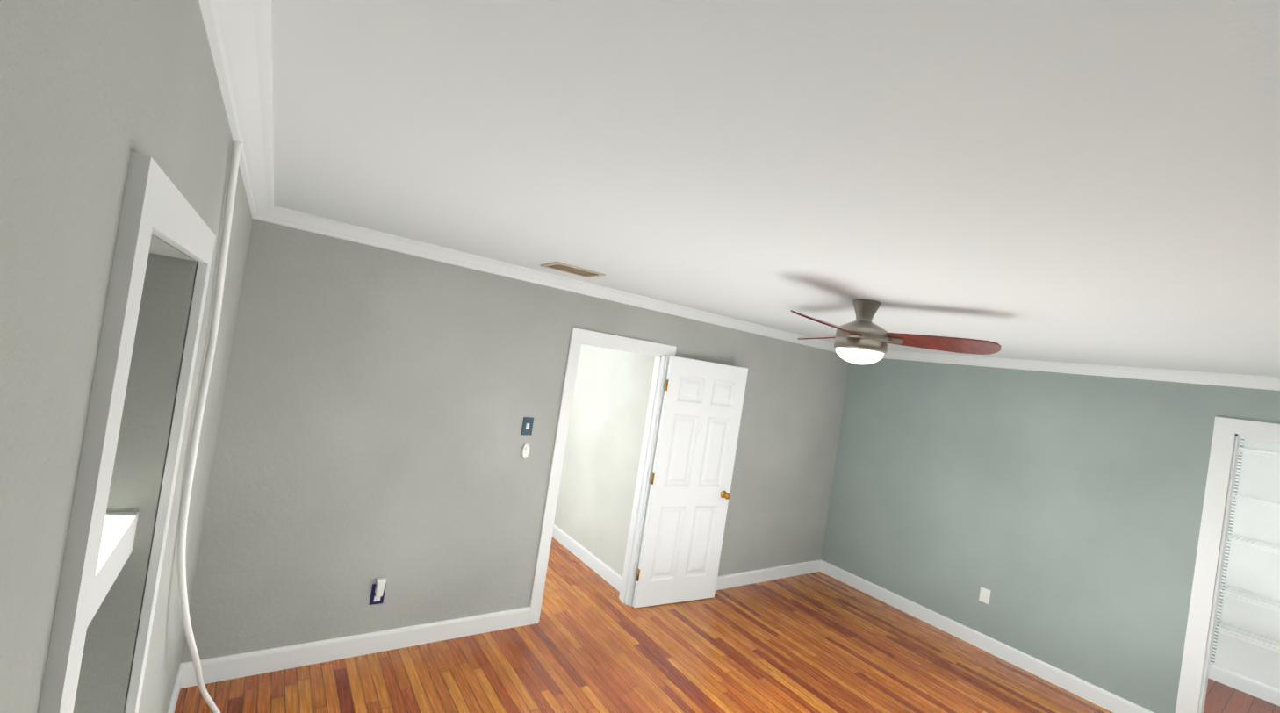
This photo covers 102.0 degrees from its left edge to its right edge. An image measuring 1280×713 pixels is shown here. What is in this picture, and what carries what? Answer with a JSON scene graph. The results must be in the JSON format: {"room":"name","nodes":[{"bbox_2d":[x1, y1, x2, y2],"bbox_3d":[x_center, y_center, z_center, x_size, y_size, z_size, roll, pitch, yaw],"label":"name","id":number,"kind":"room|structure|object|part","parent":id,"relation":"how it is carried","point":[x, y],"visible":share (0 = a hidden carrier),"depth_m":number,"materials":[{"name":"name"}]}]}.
{"room":"empty bedroom","nodes":[
{"label":"empty bedroom","id":0,"kind":"room"},
{"bbox_2d":[0,0,252,712],"bbox_3d":[-1.075,0.569,1.007,0.120,2.430,3.770,9,-1,-35],"label":"wall","id":1,"kind":"structure","parent":0,"point":[94,94],"depth_m":0.52,"materials":[{"name":"grey paint"}]},
{"bbox_2d":[167,661,188,712],"bbox_3d":[-1.235,1.714,1.092,0.016,0.120,3.620,9,-1,-35],"label":"baseboard","id":2,"kind":"structure","parent":1,"relation":"attached to","point":[183,673],"depth_m":2.47,"materials":[{"name":"white wood"}]},
{"bbox_2d":[177,140,241,712],"bbox_3d":[-1.403,0.576,1.753,0.157,2.338,1.120,9,-1,-27],"label":"cord","id":3,"kind":"object","parent":1,"relation":"attached to","point":[233,174],"visible":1,"depth_m":1.49,"materials":[{"name":"white plastic"}]},
{"bbox_2d":[198,0,279,223],"bbox_3d":[-0.857,-0.586,1.133,0.078,0.078,3.480,9,-1,-35],"label":"crown molding","id":4,"kind":"structure","parent":1,"relation":"attached to","point":[239,33],"depth_m":1.09,"materials":[{"name":"white wood"}]},
{"bbox_2d":[180,218,849,662],"bbox_3d":[-0.027,0.770,4.150,5.500,2.430,0.120,9,-1,-35],"label":"wall","id":5,"kind":"structure","parent":0,"point":[379,405],"depth_m":3.10,"materials":[{"name":"grey paint"}]},
{"bbox_2d":[185,606,530,687],"bbox_3d":[-1.518,1.699,3.102,1.828,0.120,0.016,9,-1,-35],"label":"baseboard","id":6,"kind":"structure","parent":5,"relation":"attached to","point":[268,659],"depth_m":2.98,"materials":[{"name":"white wood"}]},
{"bbox_2d":[368,576,386,604],"bbox_3d":[-1.534,1.384,3.043,0.074,0.157,0.046,9,-1,-35],"label":"electrical outlet","id":7,"kind":"object","parent":5,"relation":"attached to","point":[377,593],"visible":1,"depth_m":3.04,"materials":[{"name":"blue"}]},
{"bbox_2d":[521,442,529,458],"bbox_3d":[-0.777,0.641,3.524,0.052,0.104,0.021,9,-1,-35],"label":"light switch","id":8,"kind":"object","parent":5,"relation":"attached to","point":[525,450],"depth_m":3.51,"materials":[{"name":"white plastic"}]},
{"bbox_2d":[520,417,533,435],"bbox_3d":[-0.762,0.474,3.521,0.074,0.120,0.017,9,-1,-35],"label":"light switch","id":9,"kind":"object","parent":5,"relation":"attached to","point":[528,422],"depth_m":3.52,"materials":[{"name":"blue"}]},
{"bbox_2d":[275,207,836,352],"bbox_3d":[0.205,-0.385,4.085,5.260,0.078,0.078,9,-1,-35],"label":"crown molding","id":10,"kind":"structure","parent":5,"relation":"attached to","point":[289,218],"depth_m":3.32,"materials":[{"name":"white wood"}]},
{"bbox_2d":[527,327,676,625],"bbox_3d":[-0.289,0.893,3.977,0.954,2.105,0.156,9,-1,-35],"label":"door frame","id":11,"kind":"structure","parent":5,"relation":"attached to","point":[661,353],"depth_m":3.95,"materials":[{"name":"white wood"}]},
{"bbox_2d":[632,355,747,607],"bbox_3d":[0.455,1.047,4.307,0.829,2.015,0.182,9,-1,-35],"label":"door","id":12,"kind":"structure","parent":5,"relation":"in","point":[689,495],"depth_m":4.30,"materials":[{"name":"white wood"}]},
{"bbox_3d":[0.095,0.980,4.119,0.015,1.610,0.029,9,-1,-35],"label":"door hinge","id":13,"kind":"part","parent":12,"relation":"part of","materials":[{"name":"gold metal"}]},
{"bbox_3d":[0.730,1.195,4.515,0.106,0.064,0.182,9,-1,-35],"label":"knob","id":14,"kind":"part","parent":12,"relation":"part of","materials":[{"name":"gold metal"}]},
{"bbox_2d":[715,559,820,589],"bbox_3d":[0.955,2.097,4.882,2.408,0.120,0.016,9,-1,-35],"label":"baseboard","id":15,"kind":"structure","parent":5,"relation":"attached to","point":[756,576],"depth_m":5.08,"materials":[{"name":"white wood"}]},
{"bbox_2d":[553,344,654,576],"bbox_3d":[-0.809,0.673,5.646,0.100,2.430,3.230,9,-1,-35],"label":"wall","id":16,"kind":"structure","parent":0,"point":[602,455],"depth_m":4.80,"materials":[{"name":"paint"}]},
{"bbox_2d":[552,524,622,591],"bbox_3d":[-0.999,1.811,5.555,0.016,0.120,3.130,9,-1,-35],"label":"baseboard","id":17,"kind":"structure","parent":16,"relation":"attached to","point":[600,568],"depth_m":4.80,"materials":[{"name":"white wood"}]},
{"bbox_2d":[174,537,1279,712],"bbox_3d":[0.664,2.147,4.354,7.565,0.080,7.450,9,-1,-35],"label":"floor","id":18,"kind":"structure","parent":0,"point":[816,642],"depth_m":3.50,"materials":[{"name":"brown wood"}]},
{"bbox_2d":[1208,663,1279,705],"bbox_3d":[4.954,2.692,4.269,0.016,0.120,1.900,9,-1,-35],"label":"baseboard","id":19,"kind":"structure","parent":18,"relation":"on","point":[1267,693],"depth_m":4.25,"materials":[{"name":"white wood"}]},
{"bbox_2d":[272,0,1279,376],"bbox_3d":[1.026,-0.347,4.409,7.565,0.100,7.400,9,-1,-35],"label":"ceiling","id":20,"kind":"structure","parent":0,"point":[1083,181],"depth_m":1.15,"materials":[{"name":"white paint"}]},
{"bbox_2d":[540,261,605,277],"bbox_3d":[-0.408,-0.524,3.151,0.325,0.018,0.235,9,-1,-35],"label":"ceiling vent","id":21,"kind":"object","parent":20,"relation":"in","point":[571,269],"visible":1,"depth_m":3.12,"materials":[{"name":"beige metal"}]},
{"bbox_2d":[790,299,1000,364],"bbox_3d":[1.074,-0.143,2.701,0.993,0.335,1.120,9,-1,-35],"label":"ceiling fan","id":22,"kind":"object","parent":20,"relation":"hanging from","point":[862,339],"visible":1,"depth_m":2.65,"materials":[{"name":"brown wood"}]},
{"bbox_3d":[1.165,0.003,2.760,0.240,0.076,0.240,9,-1,-35],"label":"lamp shade","id":23,"kind":"part","parent":22,"relation":"part of","materials":[{"name":"white glass"}]},
{"bbox_2d":[820,358,1279,712],"bbox_3d":[3.255,1.265,4.123,0.120,2.430,3.770,9,-1,-35],"label":"wall","id":24,"kind":"structure","parent":0,"point":[1058,514],"depth_m":4.11,"materials":[{"name":"sage green paint"}]},
{"bbox_2d":[978,586,991,604],"bbox_3d":[2.894,2.006,4.349,0.008,0.116,0.072,9,-1,-35],"label":"electrical outlet","id":25,"kind":"object","parent":24,"relation":"attached to","point":[984,594],"visible":1,"depth_m":4.34,"materials":[{"name":"white plastic"}]},
{"bbox_2d":[820,559,1154,712],"bbox_3d":[2.721,2.358,4.503,0.016,0.120,2.702,9,-1,-35],"label":"baseboard","id":26,"kind":"structure","parent":24,"relation":"attached to","point":[1097,695],"depth_m":4.24,"materials":[{"name":"white wood"}]},
{"bbox_2d":[882,350,1279,390],"bbox_3d":[3.314,0.085,4.135,0.078,0.078,3.480,9,-1,-35],"label":"crown molding","id":27,"kind":"structure","parent":24,"relation":"attached to","point":[1200,377],"depth_m":3.88,"materials":[{"name":"white wood"}]},
{"bbox_2d":[1175,417,1279,712],"bbox_3d":[3.973,1.503,3.073,0.156,2.145,0.936,9,-1,-35],"label":"trim","id":28,"kind":"structure","parent":24,"relation":"attached to","point":[1228,434],"depth_m":3.36,"materials":[{"name":"white wood"}]},
{"bbox_2d":[1210,437,1279,690],"bbox_3d":[3.860,1.346,3.373,0.004,2.430,2.100,9,-1,-35],"label":"wall","id":29,"kind":"structure","parent":0,"point":[1254,571],"depth_m":3.29,"materials":[{"name":"paint"}]},
{"bbox_2d":[1210,437,1279,664],"bbox_3d":[5.002,1.531,4.207,0.313,2.172,1.823,9,-1,-35],"label":"closet shelf","id":30,"kind":"object","parent":29,"relation":"attached to","point":[1226,553],"visible":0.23,"depth_m":4.33,"materials":[{"name":"white metal"}]},
{"bbox_3d":[2.139,1.055,1.078,5.500,2.430,0.120,9,-1,-35],"label":"wall","id":31,"kind":"structure","parent":0,"visible":0},
{"bbox_2d":[38,151,215,712],"bbox_3d":[-0.906,0.461,0.853,0.145,1.450,0.812,9,-1,-35],"label":"window","id":32,"kind":"structure","parent":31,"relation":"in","point":[99,544],"depth_m":0.55,"materials":[{"name":"white wood"}]}
]}

